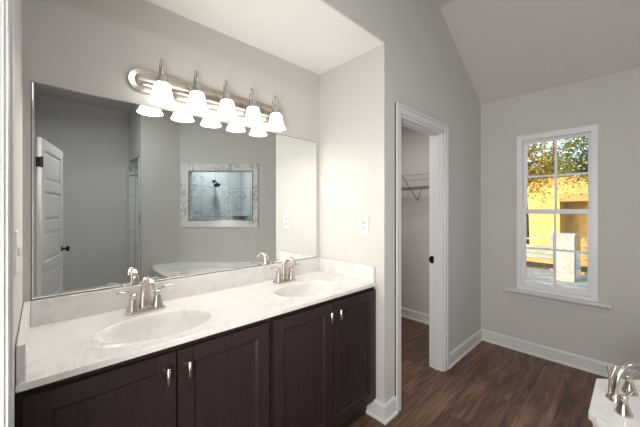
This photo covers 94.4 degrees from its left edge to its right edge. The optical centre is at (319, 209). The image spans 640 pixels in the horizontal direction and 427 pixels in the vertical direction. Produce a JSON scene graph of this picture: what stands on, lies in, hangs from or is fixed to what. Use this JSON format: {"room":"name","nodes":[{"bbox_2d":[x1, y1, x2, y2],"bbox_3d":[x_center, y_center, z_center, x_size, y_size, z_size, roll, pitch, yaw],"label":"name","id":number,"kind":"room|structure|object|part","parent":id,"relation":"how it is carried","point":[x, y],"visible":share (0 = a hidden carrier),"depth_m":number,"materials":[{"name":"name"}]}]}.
{"room":"bathroom","nodes":[
{"label":"bathroom","id":0,"kind":"room"},
{"bbox_2d":[14,0,22,426],"bbox_3d":[0.249,-0.229,-0.420,0.115,3.200,4.387,0,0,-43],"label":"wall","id":1,"kind":"structure","parent":0,"point":[18,4],"depth_m":0.97,"materials":[{"name":"paint"}]},
{"bbox_2d":[0,0,13,426],"bbox_3d":[-0.211,0.325,0.079,0.135,2.093,1.031,0,0,-43],"label":"trim","id":2,"kind":"structure","parent":1,"relation":"attached to","point":[6,6],"depth_m":0.46,"materials":[{"name":"white wood"}]},
{"bbox_2d":[14,229,21,275],"bbox_3d":[-0.843,0.116,0.827,0.013,0.118,0.116,0,0,-43],"label":"light switch","id":3,"kind":"object","parent":1,"relation":"attached to","point":[17,249],"visible":0.96,"depth_m":0.79,"materials":[{"name":"white plastic"}]},
{"bbox_3d":[-0.845,0.116,0.825,0.006,0.118,0.116,0,0,-43],"label":"plate","id":4,"kind":"part","parent":3,"relation":"part of","materials":[{"name":"white plastic"}]},
{"bbox_2d":[23,0,318,302],"bbox_3d":[-0.685,0.071,1.796,1.804,2.600,0.115,0,0,-43],"label":"wall","id":5,"kind":"structure","parent":0,"point":[86,46],"depth_m":1.49,"materials":[{"name":"paint"}]},
{"bbox_2d":[31,81,316,299],"bbox_3d":[-0.612,-0.077,1.780,1.611,0.905,0.007,0,0,-43],"label":"wall mirror","id":6,"kind":"object","parent":5,"relation":"attached to","point":[123,193],"visible":1,"depth_m":1.53,"materials":[{"name":"grey mirror"}]},
{"bbox_2d":[30,257,318,326],"bbox_3d":[-0.603,0.432,1.778,1.625,0.107,0.020,0,0,-43],"label":"backsplash","id":7,"kind":"structure","parent":5,"relation":"attached to","point":[68,307],"depth_m":1.52,"materials":[{"name":"stone"}]},
{"bbox_2d":[126,59,285,130],"bbox_3d":[-0.551,-0.638,1.718,0.940,0.221,0.181,0,0,-43],"label":"vanity light","id":8,"kind":"object","parent":5,"relation":"attached to","point":[163,90],"visible":1,"depth_m":1.63,"materials":[{"name":"white glass"}]},
{"bbox_3d":[-0.809,-0.683,1.496,0.034,0.130,0.096,0,0,-43],"label":"arm","id":9,"kind":"part","parent":8,"relation":"part of","materials":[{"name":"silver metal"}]},
{"bbox_3d":[-0.780,-0.580,1.465,0.128,0.105,0.128,0,0,-43],"label":"lamp shade","id":10,"kind":"part","parent":8,"relation":"part of","materials":[{"name":"white glass"}]},
{"bbox_2d":[157,74,167,82],"bbox_3d":[-0.780,-0.644,1.465,0.056,0.046,0.056,0,0,-43],"label":"socket","id":11,"kind":"object","parent":8,"relation":"attached to","point":[161,78],"depth_m":1.45,"materials":[{"name":"silver metal"}]},
{"bbox_3d":[-0.685,-0.683,1.613,0.034,0.130,0.096,0,0,-43],"label":"arm","id":12,"kind":"part","parent":8,"relation":"part of","materials":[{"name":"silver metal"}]},
{"bbox_3d":[-0.656,-0.580,1.582,0.128,0.105,0.128,0,0,-43],"label":"lamp shade","id":13,"kind":"part","parent":8,"relation":"part of","materials":[{"name":"white glass"}]},
{"bbox_2d":[192,84,201,91],"bbox_3d":[-0.656,-0.644,1.582,0.056,0.046,0.056,0,0,-43],"label":"socket","id":14,"kind":"object","parent":8,"relation":"attached to","point":[196,87],"depth_m":1.56,"materials":[{"name":"silver metal"}]},
{"bbox_3d":[-0.562,-0.683,1.730,0.034,0.130,0.096,0,0,-43],"label":"arm","id":15,"kind":"part","parent":8,"relation":"part of","materials":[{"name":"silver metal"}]},
{"bbox_3d":[-0.533,-0.580,1.699,0.128,0.105,0.128,0,0,-43],"label":"lamp shade","id":16,"kind":"part","parent":8,"relation":"part of","materials":[{"name":"white glass"}]},
{"bbox_2d":[222,93,231,99],"bbox_3d":[-0.533,-0.644,1.699,0.056,0.046,0.056,0,0,-43],"label":"socket","id":17,"kind":"object","parent":8,"relation":"attached to","point":[226,96],"depth_m":1.68,"materials":[{"name":"silver metal"}]},
{"bbox_3d":[-0.438,-0.683,1.846,0.034,0.130,0.096,0,0,-43],"label":"arm","id":18,"kind":"part","parent":8,"relation":"part of","materials":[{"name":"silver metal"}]},
{"bbox_3d":[-0.409,-0.580,1.816,0.128,0.105,0.128,0,0,-43],"label":"lamp shade","id":19,"kind":"part","parent":8,"relation":"part of","materials":[{"name":"white glass"}]},
{"bbox_2d":[249,100,256,106],"bbox_3d":[-0.409,-0.644,1.816,0.056,0.046,0.056,0,0,-43],"label":"socket","id":20,"kind":"object","parent":8,"relation":"attached to","point":[252,103],"depth_m":1.80,"materials":[{"name":"silver metal"}]},
{"bbox_3d":[-0.315,-0.683,1.963,0.034,0.130,0.096,0,0,-43],"label":"arm","id":21,"kind":"part","parent":8,"relation":"part of","materials":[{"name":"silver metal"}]},
{"bbox_3d":[-0.286,-0.580,1.933,0.128,0.105,0.128,0,0,-43],"label":"lamp shade","id":22,"kind":"part","parent":8,"relation":"part of","materials":[{"name":"white glass"}]},
{"bbox_2d":[272,107,279,112],"bbox_3d":[-0.286,-0.644,1.933,0.056,0.046,0.056,0,0,-43],"label":"socket","id":23,"kind":"object","parent":8,"relation":"attached to","point":[274,109],"depth_m":1.91,"materials":[{"name":"silver metal"}]},
{"bbox_2d":[319,51,369,265],"bbox_3d":[-0.164,0.071,2.612,0.115,2.600,1.581,0,0,-43],"label":"wall partition","id":24,"kind":"structure","parent":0,"point":[344,90],"depth_m":2.16,"materials":[{"name":"paint"}]},
{"bbox_2d":[360,217,367,233],"bbox_3d":[0.299,0.109,2.032,0.009,0.118,0.072,0,0,-43],"label":"wall outlet","id":25,"kind":"object","parent":24,"relation":"attached to","point":[363,220],"visible":1,"depth_m":2.03,"materials":[{"name":"white plastic"}]},
{"bbox_2d":[366,399,384,424],"bbox_3d":[0.369,1.314,1.948,0.024,0.114,0.159,0,0,-43],"label":"baseboard","id":26,"kind":"structure","parent":24,"relation":"attached to","point":[376,409],"depth_m":1.94,"materials":[{"name":"white wood"}]},
{"bbox_2d":[146,0,639,104],"bbox_3d":[1.526,-1.411,0.802,3.649,0.736,4.387,0,0,-43],"label":"ceiling","id":27,"kind":"structure","parent":0,"point":[507,49],"depth_m":2.24,"materials":[{"name":"paint"}]},
{"bbox_2d":[323,0,481,403],"bbox_3d":[0.385,-0.229,1.949,3.569,3.200,0.139,0,0,-43],"label":"wall","id":28,"kind":"structure","parent":0,"point":[419,66],"depth_m":2.24,"materials":[{"name":"paint"}]},
{"bbox_2d":[384,396,397,424],"bbox_3d":[0.460,1.314,1.940,0.146,0.114,0.024,0,0,-43],"label":"baseboard","id":29,"kind":"structure","parent":28,"relation":"attached to","point":[391,412],"depth_m":1.94,"materials":[{"name":"white wood"}]},
{"bbox_2d":[395,102,448,412],"bbox_3d":[0.759,0.325,2.320,0.810,2.093,0.153,0,0,-43],"label":"trim","id":30,"kind":"structure","parent":28,"relation":"attached to","point":[409,118],"depth_m":2.51,"materials":[{"name":"white wood"}]},
{"bbox_3d":[0.965,0.435,2.567,0.009,0.063,0.040,0,0,-43],"label":"strike plate","id":31,"kind":"part","parent":30,"relation":"part of","materials":[{"name":"black metal"}]},
{"bbox_2d":[348,317,607,426],"bbox_3d":[0.622,1.401,0.713,5.084,0.060,5.520,0,0,-43],"label":"floor","id":32,"kind":"structure","parent":0,"point":[492,385],"depth_m":2.26,"materials":[{"name":"brown wood"}]},
{"bbox_2d":[16,318,268,426],"bbox_3d":[-0.707,0.937,1.287,0.836,0.866,0.585,0,0,-43],"label":"vanity cabinet","id":33,"kind":"object","parent":32,"relation":"on","point":[221,379],"visible":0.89,"depth_m":1.09,"materials":[{"name":"brown wood"}]},
{"bbox_3d":[-0.684,0.884,0.965,0.403,0.718,0.019,0,0,-43],"label":"door","id":34,"kind":"part","parent":33,"relation":"part of","materials":[{"name":"brown wood"}]},
{"bbox_3d":[-0.545,0.596,1.061,0.016,0.060,0.034,0,0,-43],"label":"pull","id":35,"kind":"part","parent":33,"relation":"part of","materials":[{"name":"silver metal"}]},
{"bbox_3d":[-0.491,0.596,1.112,0.016,0.060,0.034,0,0,-43],"label":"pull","id":36,"kind":"part","parent":33,"relation":"part of","materials":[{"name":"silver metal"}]},
{"bbox_2d":[15,257,376,392],"bbox_3d":[-0.419,0.495,1.584,1.665,0.234,0.554,0,0,-43],"label":"countertop","id":37,"kind":"structure","parent":33,"relation":"on","point":[61,337],"depth_m":1.35,"materials":[{"name":"stone"}]},
{"bbox_2d":[115,276,173,315],"bbox_3d":[-0.826,0.397,1.408,0.174,0.171,0.186,0,0,4],"label":"sink faucet","id":38,"kind":"object","parent":37,"relation":"on","point":[145,305],"visible":1,"depth_m":1.40,"materials":[{"name":"silver metal"}]},
{"bbox_3d":[-0.889,0.386,1.354,0.016,0.026,0.079,0,0,41],"label":"lever","id":39,"kind":"part","parent":38,"relation":"part of","materials":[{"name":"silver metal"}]},
{"bbox_3d":[-0.868,0.431,1.378,0.051,0.080,0.051,0,0,-43],"label":"handle","id":40,"kind":"part","parent":38,"relation":"part of","materials":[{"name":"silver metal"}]},
{"bbox_3d":[-0.831,0.473,1.413,0.160,0.020,0.054,0,0,-43],"label":"plate","id":41,"kind":"part","parent":38,"relation":"part of","materials":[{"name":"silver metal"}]},
{"bbox_3d":[-0.799,0.390,1.379,0.052,0.157,0.143,0,0,-43],"label":"spout","id":42,"kind":"part","parent":38,"relation":"part of","materials":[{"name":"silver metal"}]},
{"bbox_3d":[-0.794,0.431,1.448,0.051,0.080,0.051,0,0,-43],"label":"handle","id":43,"kind":"part","parent":38,"relation":"part of","materials":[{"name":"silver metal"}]},
{"bbox_3d":[-0.769,0.386,1.468,0.079,0.026,0.016,0,0,-38],"label":"lever","id":44,"kind":"part","parent":38,"relation":"part of","materials":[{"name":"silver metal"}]},
{"bbox_2d":[270,257,299,283],"bbox_3d":[-0.228,0.397,1.975,0.174,0.171,0.186,0,0,4],"label":"sink faucet","id":45,"kind":"object","parent":37,"relation":"on","point":[282,275],"visible":1,"depth_m":1.96,"materials":[{"name":"silver metal"}]},
{"bbox_3d":[-0.270,0.431,1.945,0.051,0.080,0.051,0,0,-43],"label":"handle","id":46,"kind":"part","parent":45,"relation":"part of","materials":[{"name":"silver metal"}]},
{"bbox_3d":[-0.233,0.473,1.980,0.160,0.020,0.054,0,0,-43],"label":"plate","id":47,"kind":"part","parent":45,"relation":"part of","materials":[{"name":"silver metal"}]},
{"bbox_3d":[-0.201,0.390,1.946,0.052,0.157,0.143,0,0,-43],"label":"spout","id":48,"kind":"part","parent":45,"relation":"part of","materials":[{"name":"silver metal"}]},
{"bbox_3d":[-0.196,0.431,2.015,0.051,0.080,0.051,0,0,-43],"label":"handle","id":49,"kind":"part","parent":45,"relation":"part of","materials":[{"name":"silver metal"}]},
{"bbox_3d":[-0.388,0.884,1.246,0.403,0.718,0.019,0,0,-43],"label":"door","id":50,"kind":"part","parent":33,"relation":"part of","materials":[{"name":"brown wood"}]},
{"bbox_2d":[269,287,375,426],"bbox_3d":[-0.102,0.937,1.859,0.824,0.866,0.585,0,0,-43],"label":"vanity cabinet","id":51,"kind":"object","parent":32,"relation":"on","point":[322,355],"visible":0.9,"depth_m":1.63,"materials":[{"name":"brown wood"}]},
{"bbox_3d":[-0.078,0.884,1.540,0.397,0.718,0.019,0,0,-43],"label":"door","id":52,"kind":"part","parent":51,"relation":"part of","materials":[{"name":"brown wood"}]},
{"bbox_3d":[0.060,0.596,1.634,0.016,0.060,0.034,0,0,-43],"label":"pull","id":53,"kind":"part","parent":51,"relation":"part of","materials":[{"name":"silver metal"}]},
{"bbox_3d":[0.114,0.596,1.685,0.016,0.060,0.034,0,0,-43],"label":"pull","id":54,"kind":"part","parent":51,"relation":"part of","materials":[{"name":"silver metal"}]},
{"bbox_3d":[0.215,0.884,1.817,0.397,0.718,0.019,0,0,-43],"label":"door","id":55,"kind":"part","parent":51,"relation":"part of","materials":[{"name":"brown wood"}]},
{"bbox_2d":[588,379,639,426],"bbox_3d":[1.824,1.118,0.630,1.251,0.504,1.972,0,0,3],"label":"bathtub","id":56,"kind":"object","parent":32,"relation":"on","point":[601,412],"visible":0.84,"depth_m":1.39,"materials":[{"name":"stone"}]},
{"bbox_2d":[605,361,639,418],"bbox_3d":[1.484,0.831,1.429,0.305,0.200,0.142,0,0,-20],"label":"tub faucet","id":57,"kind":"object","parent":56,"relation":"on","point":[622,408],"visible":1,"depth_m":1.43,"materials":[{"name":"silver metal"}]},
{"bbox_3d":[1.519,0.831,1.432,0.216,0.200,0.059,0,0,9],"label":"spout","id":58,"kind":"part","parent":57,"relation":"part of","materials":[{"name":"silver metal"}]},
{"bbox_3d":[1.383,0.888,1.349,0.062,0.086,0.062,0,0,-43],"label":"handle","id":59,"kind":"part","parent":57,"relation":"part of","materials":[{"name":"silver metal"}]},
{"bbox_3d":[1.405,0.838,1.348,0.048,0.033,0.016,0,0,2],"label":"lever","id":60,"kind":"part","parent":57,"relation":"part of","materials":[{"name":"silver metal"}]},
{"bbox_3d":[1.572,0.888,1.504,0.062,0.086,0.062,0,0,-43],"label":"handle","id":61,"kind":"part","parent":57,"relation":"part of","materials":[{"name":"silver metal"}]},
{"bbox_2d":[401,67,639,370],"bbox_3d":[2.446,0.091,2.440,0.140,2.680,5.520,0,0,-43],"label":"wall","id":62,"kind":"structure","parent":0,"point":[611,102],"depth_m":2.70,"materials":[{"name":"paint"}]},
{"bbox_2d":[401,307,428,324],"bbox_3d":[1.084,1.314,3.760,0.024,0.114,1.530,0,0,-43],"label":"baseboard","id":63,"kind":"structure","parent":62,"relation":"attached to","point":[421,317],"depth_m":3.66,"materials":[{"name":"white wood"}]},
{"bbox_2d":[401,173,428,200],"bbox_3d":[0.980,-0.252,3.666,0.307,0.295,1.482,0,0,-43],"label":"wire shelf","id":64,"kind":"object","parent":62,"relation":"attached to","point":[411,188],"visible":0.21,"depth_m":3.40,"materials":[{"name":"grey metal"}]},
{"bbox_3d":[0.979,-0.311,3.667,0.307,0.176,1.480,0,0,-43],"label":"rod","id":65,"kind":"part","parent":64,"relation":"part of","materials":[{"name":"silver metal"}]},
{"bbox_2d":[505,124,612,312],"bbox_3d":[2.133,0.069,2.694,0.166,1.556,0.756,0,0,-43],"label":"window","id":66,"kind":"structure","parent":62,"relation":"attached to","point":[591,131],"depth_m":2.66,"materials":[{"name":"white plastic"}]},
{"bbox_3d":[2.141,0.369,2.699,0.030,0.744,0.502,0,0,-43],"label":"sash","id":67,"kind":"part","parent":66,"relation":"part of","materials":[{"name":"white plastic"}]},
{"bbox_3d":[2.171,-0.313,2.727,0.030,0.708,0.502,0,0,-43],"label":"sash","id":68,"kind":"part","parent":66,"relation":"part of","materials":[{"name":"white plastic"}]},
{"bbox_2d":[481,329,639,379],"bbox_3d":[2.110,1.314,2.676,0.024,0.114,1.225,0,0,-43],"label":"baseboard","id":69,"kind":"structure","parent":62,"relation":"attached to","point":[594,366],"depth_m":2.67,"materials":[{"name":"white wood"}]},
{"label":"outside","id":70,"kind":"structure","parent":0,"visible":0},
{"bbox_2d":[526,253,586,290],"bbox_3d":[21.691,2.221,23.288,56.476,0.300,64.000,0,0,-43],"label":"ground","id":71,"kind":"structure","parent":70,"point":[540,275],"depth_m":9.01,"materials":[{"name":"grey concrete"}]},
{"bbox_2d":[526,232,553,270],"bbox_3d":[6.993,1.421,10.992,0.150,1.300,2.650,0,0,-43],"label":"fence","id":72,"kind":"object","parent":71,"relation":"on","point":[532,252],"visible":0.32,"depth_m":10.22,"materials":[{"name":"yellow wood"}]},
{"bbox_3d":[6.968,1.091,10.968,0.080,0.360,2.650,0,0,-43],"label":"rail","id":73,"kind":"part","parent":72,"relation":"part of","materials":[{"name":"beige wood"}]},
{"bbox_3d":[7.891,1.421,10.087,0.090,1.300,0.090,0,0,-43],"label":"post","id":74,"kind":"part","parent":72,"relation":"part of","materials":[{"name":"beige wood"}]},
{"bbox_2d":[526,139,575,261],"bbox_3d":[7.646,-1.157,11.005,2.885,6.465,2.943,0,0,-43],"label":"tree","id":75,"kind":"object","parent":71,"relation":"on","point":[531,172],"visible":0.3,"depth_m":10.68,"materials":[{"name":"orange plant"}]},
{"bbox_2d":[527,176,587,250],"bbox_3d":[13.209,0.271,18.012,8.050,3.600,16.000,0,0,-43],"label":"neighbouring house","id":76,"kind":"structure","parent":71,"relation":"on","point":[540,225],"depth_m":14.63,"materials":[{"name":"yellow paint"}]},
{"bbox_3d":[10.362,-1.454,15.317,0.170,0.150,16.000,0,0,-43],"label":"plate","id":77,"kind":"part","parent":76,"relation":"part of","materials":[{"name":"yellow wood"}]},
{"bbox_2d":[527,136,587,177],"bbox_3d":[17.924,-1.836,22.938,6.144,7.828,6.804,0,0,-3],"label":"tree","id":78,"kind":"object","parent":71,"relation":"on","point":[566,146],"visible":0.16,"depth_m":21.87,"materials":[{"name":"green plant"}]},
{"bbox_2d":[542,136,587,197],"bbox_3d":[10.779,-1.225,11.754,2.928,6.598,3.400,0,0,-43],"label":"tree","id":79,"kind":"object","parent":71,"relation":"on","point":[581,157],"visible":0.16,"depth_m":11.98,"materials":[{"name":"green plant"}]},
{"bbox_2d":[556,232,576,281],"bbox_3d":[7.205,1.386,8.680,0.470,1.370,0.470,0,0,-43],"label":"brick pillar","id":80,"kind":"structure","parent":71,"relation":"on","point":[565,261],"depth_m":8.52,"materials":[{"name":"beige brick"}]},
{"bbox_2d":[581,238,586,273],"bbox_3d":[9.097,1.496,8.784,0.130,1.150,2.050,0,0,-43],"label":"fence","id":81,"kind":"object","parent":71,"relation":"on","point":[583,243],"visible":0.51,"depth_m":9.43,"materials":[{"name":"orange wood"}]},
{"bbox_3d":[8.441,1.496,9.506,0.090,1.150,0.090,0,0,-43],"label":"post","id":82,"kind":"part","parent":81,"relation":"part of","materials":[{"name":"wood"}]}
]}

